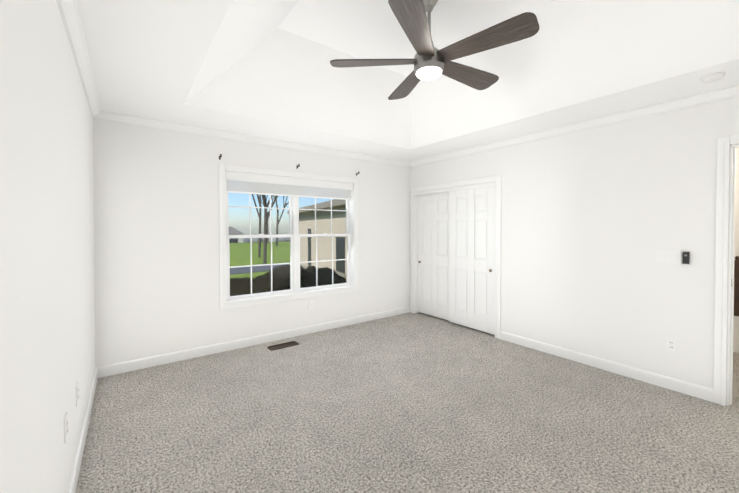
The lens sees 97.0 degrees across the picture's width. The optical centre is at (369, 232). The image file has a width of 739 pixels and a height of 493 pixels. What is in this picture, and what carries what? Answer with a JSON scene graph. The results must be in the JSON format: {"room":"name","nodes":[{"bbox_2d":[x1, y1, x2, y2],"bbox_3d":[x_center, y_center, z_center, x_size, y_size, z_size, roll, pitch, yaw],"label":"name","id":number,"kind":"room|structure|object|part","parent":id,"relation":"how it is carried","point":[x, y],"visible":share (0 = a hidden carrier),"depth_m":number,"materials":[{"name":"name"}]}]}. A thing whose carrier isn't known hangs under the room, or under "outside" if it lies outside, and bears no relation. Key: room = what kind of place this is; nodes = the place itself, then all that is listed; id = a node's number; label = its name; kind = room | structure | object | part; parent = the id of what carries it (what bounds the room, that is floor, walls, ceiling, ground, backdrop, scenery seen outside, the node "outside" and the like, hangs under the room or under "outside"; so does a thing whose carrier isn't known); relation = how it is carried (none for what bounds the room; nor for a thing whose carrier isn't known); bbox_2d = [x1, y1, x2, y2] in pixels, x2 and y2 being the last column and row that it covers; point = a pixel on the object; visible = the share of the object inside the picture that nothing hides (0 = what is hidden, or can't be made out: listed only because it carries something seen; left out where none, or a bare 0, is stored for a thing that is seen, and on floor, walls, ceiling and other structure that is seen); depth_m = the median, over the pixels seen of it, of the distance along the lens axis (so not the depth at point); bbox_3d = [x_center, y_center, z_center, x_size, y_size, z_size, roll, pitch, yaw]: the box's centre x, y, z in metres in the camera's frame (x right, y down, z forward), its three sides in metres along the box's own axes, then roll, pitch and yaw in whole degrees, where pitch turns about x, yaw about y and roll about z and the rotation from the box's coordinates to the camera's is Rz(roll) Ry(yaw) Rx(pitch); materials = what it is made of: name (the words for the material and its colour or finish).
{"room":"empty bedroom","nodes":[
{"label":"empty bedroom","id":0,"kind":"room"},
{"bbox_2d":[0,0,95,492],"bbox_3d":[-1.217,0.141,1.113,0.150,2.460,4.910,-1,1,-37],"label":"wall","id":1,"kind":"structure","parent":0,"point":[47,319],"depth_m":1.16,"materials":[{"name":"white paint"}]},
{"bbox_2d":[64,412,67,443],"bbox_3d":[-1.426,0.915,1.538,0.010,0.115,0.070,-1,1,-37],"label":"outlet","id":2,"kind":"object","parent":1,"relation":"attached to","point":[65,427],"visible":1,"depth_m":1.53,"materials":[{"name":"white plastic"}]},
{"bbox_2d":[76,382,78,406],"bbox_3d":[-1.685,0.931,1.887,0.010,0.115,0.070,-1,1,-37],"label":"outlet","id":3,"kind":"object","parent":1,"relation":"attached to","point":[77,394],"visible":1,"depth_m":1.88,"materials":[{"name":"white plastic"}]},
{"bbox_2d":[56,0,103,120],"bbox_3d":[-1.134,-1.053,1.160,0.058,0.074,4.610,-1,1,-37],"label":"crown molding","id":4,"kind":"structure","parent":1,"relation":"attached to","point":[69,13],"depth_m":1.89,"materials":[{"name":"white paint"}]},
{"bbox_2d":[68,366,99,492],"bbox_3d":[-1.151,1.319,1.178,0.014,0.102,4.610,-1,1,-37],"label":"baseboard","id":5,"kind":"structure","parent":1,"relation":"attached to","point":[77,464],"depth_m":2.04,"materials":[{"name":"white paint"}]},
{"bbox_2d":[93,119,409,366],"bbox_3d":[-0.936,0.099,4.288,4.090,2.460,0.150,-1,1,-37],"label":"wall","id":6,"kind":"structure","parent":0,"point":[156,240],"depth_m":3.46,"materials":[{"name":"white paint"}]},
{"bbox_2d":[100,306,410,377],"bbox_3d":[-0.916,1.279,4.218,3.960,0.102,0.030,-1,1,-37],"label":"baseboard","id":7,"kind":"structure","parent":6,"relation":"attached to","point":[127,366],"depth_m":3.74,"materials":[{"name":"white paint"}]},
{"bbox_2d":[104,111,411,166],"bbox_3d":[-0.914,-1.092,4.159,3.870,0.074,0.058,-1,1,-37],"label":"crown molding","id":8,"kind":"structure","parent":6,"relation":"attached to","point":[108,116],"depth_m":3.72,"materials":[{"name":"white paint"}]},
{"bbox_2d":[219,164,357,309],"bbox_3d":[-0.956,0.042,4.238,1.864,1.625,0.165,-1,1,-37],"label":"window","id":9,"kind":"structure","parent":6,"relation":"in","point":[295,236],"depth_m":4.20,"materials":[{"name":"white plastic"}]},
{"bbox_3d":[-0.979,0.042,4.269,1.686,1.447,0.067,-1,1,-37],"label":"window sashes","id":10,"kind":"part","parent":9,"relation":"part of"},
{"bbox_2d":[226,172,352,199],"bbox_3d":[-0.943,-0.578,4.213,1.710,0.230,0.070,-1,1,-37],"label":"window blind","id":11,"kind":"object","parent":9,"relation":"attached to","point":[243,183],"visible":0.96,"depth_m":4.11,"materials":[{"name":"white fabric"}]},
{"bbox_2d":[76,313,738,492],"bbox_3d":[0.424,1.385,2.350,4.240,0.060,4.910,-1,1,-37],"label":"floor carpet","id":12,"kind":"object","parent":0,"point":[413,403],"visible":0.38,"depth_m":2.32,"materials":[{"name":"grey carpet"}]},
{"bbox_2d":[267,341,298,350],"bbox_3d":[-1.014,1.329,3.847,0.340,0.012,0.130,-1,1,-37],"label":"air vent register","id":13,"kind":"object","parent":12,"relation":"on","point":[282,345],"visible":1,"depth_m":3.84,"materials":[{"name":"brown metal"}]},
{"bbox_2d":[76,0,738,161],"bbox_3d":[0.424,-1.455,2.312,4.240,0.700,4.910,-1,1,-37],"label":"ceiling","id":14,"kind":"structure","parent":0,"point":[263,68],"depth_m":2.69,"materials":[{"name":"white paint"}]},
{"bbox_2d":[330,0,539,99],"bbox_3d":[0.463,-1.393,2.342,1.330,0.584,1.365,-1,1,-37],"label":"ceiling fan","id":15,"kind":"object","parent":14,"relation":"hanging from","point":[429,61],"visible":1,"depth_m":2.18,"materials":[{"name":"wood"}]},
{"bbox_3d":[0.029,-1.222,2.351,0.620,0.009,0.192,0,14,3],"label":"blade","id":16,"kind":"part","parent":15,"relation":"part of","materials":[{"name":"brown wood"}]},
{"bbox_3d":[0.323,-1.227,2.711,0.192,0.009,0.620,-14,4,-14],"label":"blade","id":17,"kind":"part","parent":15,"relation":"part of","materials":[{"name":"brown wood"}]},
{"bbox_3d":[0.281,-1.217,1.961,0.192,0.009,0.620,14,6,20],"label":"blade","id":18,"kind":"part","parent":15,"relation":"part of","materials":[{"name":"brown wood"}]},
{"bbox_3d":[0.756,-1.225,2.543,0.620,0.009,0.192,-1,-12,-33],"label":"blade","id":19,"kind":"part","parent":15,"relation":"part of","materials":[{"name":"brown wood"}]},
{"bbox_3d":[0.730,-1.219,2.079,0.620,0.009,0.192,1,-12,39],"label":"blade","id":20,"kind":"part","parent":15,"relation":"part of","materials":[{"name":"brown wood"}]},
{"bbox_2d":[700,72,725,83],"bbox_3d":[2.423,-1.087,2.310,0.124,0.036,0.124,-1,1,-37],"label":"smoke detector","id":21,"kind":"object","parent":14,"relation":"attached to","point":[713,77],"visible":1,"depth_m":2.28,"materials":[{"name":"white plastic"}]},
{"bbox_2d":[410,97,738,388],"bbox_3d":[2.085,0.109,3.568,0.100,2.460,4.610,-1,1,-37],"label":"wall","id":22,"kind":"structure","parent":0,"point":[593,220],"depth_m":3.12,"materials":[{"name":"white paint"}]},
{"bbox_2d":[418,191,449,319],"bbox_3d":[1.024,0.336,5.048,0.035,1.923,0.746,-1,1,-37],"label":"closet door","id":23,"kind":"structure","parent":22,"relation":"in","point":[433,245],"depth_m":5.05,"materials":[{"name":"white paint"}]},
{"bbox_2d":[411,175,500,338],"bbox_3d":[1.196,0.300,4.747,0.124,2.045,1.600,-1,1,-37],"label":"trim","id":24,"kind":"structure","parent":22,"relation":"attached to","point":[495,181],"depth_m":4.47,"materials":[{"name":"white paint"}]},
{"bbox_2d":[449,186,494,334],"bbox_3d":[1.400,0.343,4.472,0.035,1.923,0.746,-1,1,-37],"label":"closet door","id":25,"kind":"structure","parent":22,"relation":"in","point":[471,264],"depth_m":4.44,"materials":[{"name":"white paint"}]},
{"bbox_2d":[412,85,738,166],"bbox_3d":[2.022,-1.084,3.505,0.058,0.074,4.610,-1,1,-37],"label":"crown molding","id":26,"kind":"structure","parent":22,"relation":"attached to","point":[730,92],"depth_m":3.16,"materials":[{"name":"white paint"}]},
{"bbox_2d":[500,331,712,401],"bbox_3d":[2.189,1.291,3.348,0.014,0.102,1.852,-1,1,-37],"label":"baseboard","id":27,"kind":"structure","parent":22,"relation":"attached to","point":[688,388],"depth_m":3.10,"materials":[{"name":"white paint"}]},
{"bbox_2d":[666,337,676,352],"bbox_3d":[2.591,0.964,2.807,0.010,0.115,0.070,-1,1,-37],"label":"outlet","id":28,"kind":"object","parent":22,"relation":"attached to","point":[671,344],"visible":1,"depth_m":2.80,"materials":[{"name":"white plastic"}]},
{"bbox_2d":[682,252,689,263],"bbox_3d":[2.637,0.210,2.724,0.024,0.100,0.040,-1,1,-37],"label":"switch","id":29,"kind":"object","parent":22,"relation":"attached to","point":[685,257],"visible":1,"depth_m":2.71,"materials":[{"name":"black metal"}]},
{"bbox_2d":[713,134,738,405],"bbox_3d":[3.070,0.307,2.246,0.148,2.098,0.946,-1,1,-37],"label":"door frame","id":30,"kind":"structure","parent":22,"relation":"attached to","point":[724,267],"depth_m":2.55,"materials":[{"name":"white paint"}]},
{"bbox_2d":[734,148,738,259],"bbox_3d":[3.796,0.109,3.538,2.610,2.460,0.120,-1,1,-37],"label":"wall","id":31,"kind":"structure","parent":0,"point":[736,252],"depth_m":3.79,"materials":[{"name":"white paint"}]},
{"label":"outside","id":32,"kind":"structure","parent":0,"visible":0},
{"bbox_2d":[229,242,289,278],"bbox_3d":[-136.786,7.396,99.898,420.000,13.900,315.240,-1,1,-37],"label":"ground","id":33,"kind":"structure","parent":32,"point":[236,256],"depth_m":21.22,"materials":[{"name":"green plant"}]},
{"bbox_2d":[229,227,243,242],"bbox_3d":[-48.946,1.063,102.338,16.801,5.900,8.800,-1,1,-37],"label":"house","id":34,"kind":"structure","parent":33,"relation":"on","point":[235,232],"depth_m":101.96,"materials":[{"name":"grey"}]},
{"bbox_2d":[230,264,289,274],"bbox_3d":[2.167,1.468,21.014,140.000,0.020,1.900,-1,1,-45],"label":"path","id":35,"kind":"structure","parent":33,"relation":"on","point":[242,270],"depth_m":13.77,"materials":[{"name":"concrete"}]},
{"bbox_2d":[243,234,289,242],"bbox_3d":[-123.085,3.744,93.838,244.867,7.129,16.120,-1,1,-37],"label":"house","id":36,"kind":"structure","parent":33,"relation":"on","point":[247,240],"depth_m":147.89,"materials":[{"name":"grey"}]},
{"bbox_2d":[252,194,288,263],"bbox_3d":[-8.916,-4.139,27.953,16.491,11.079,29.882,-1,1,-37],"label":"trees","id":37,"kind":"object","parent":33,"relation":"on","point":[265,204],"depth_m":19.81,"materials":[{"name":"brown plant"}]},
{"bbox_2d":[230,265,345,295],"bbox_3d":[-1.927,1.227,5.560,6.000,1.162,3.050,-1,1,-37],"label":"garden","id":38,"kind":"object","parent":33,"relation":"on","point":[278,281],"depth_m":5.98,"materials":[{"name":"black plant"}]},
{"bbox_2d":[288,199,346,282],"bbox_3d":[2.424,-1.977,13.044,9.640,7.140,8.040,0,1,-26],"label":"house","id":39,"kind":"structure","parent":33,"relation":"on","point":[324,244],"depth_m":10.72,"materials":[{"name":"beige paint"}]},
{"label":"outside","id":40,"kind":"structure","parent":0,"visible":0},
{"bbox_2d":[732,352,738,404],"bbox_3d":[4.353,1.380,2.722,2.510,0.060,2.120,-1,1,-37],"label":"floor","id":41,"kind":"structure","parent":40,"point":[735,393],"depth_m":3.00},
{"bbox_2d":[733,316,738,352],"bbox_3d":[4.444,1.134,3.896,0.860,0.400,0.100,-1,1,-37],"label":"wall","id":42,"kind":"structure","parent":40,"point":[736,334],"depth_m":3.65,"materials":[{"name":"white paint"}]},
{"bbox_2d":[734,256,738,315],"bbox_3d":[4.441,0.597,3.902,0.828,0.674,0.061,-1,1,-37],"label":"stair railing","id":43,"kind":"object","parent":42,"relation":"on","point":[736,286],"visible":0.9,"depth_m":3.66,"materials":[{"name":"brown wood"}]}
]}

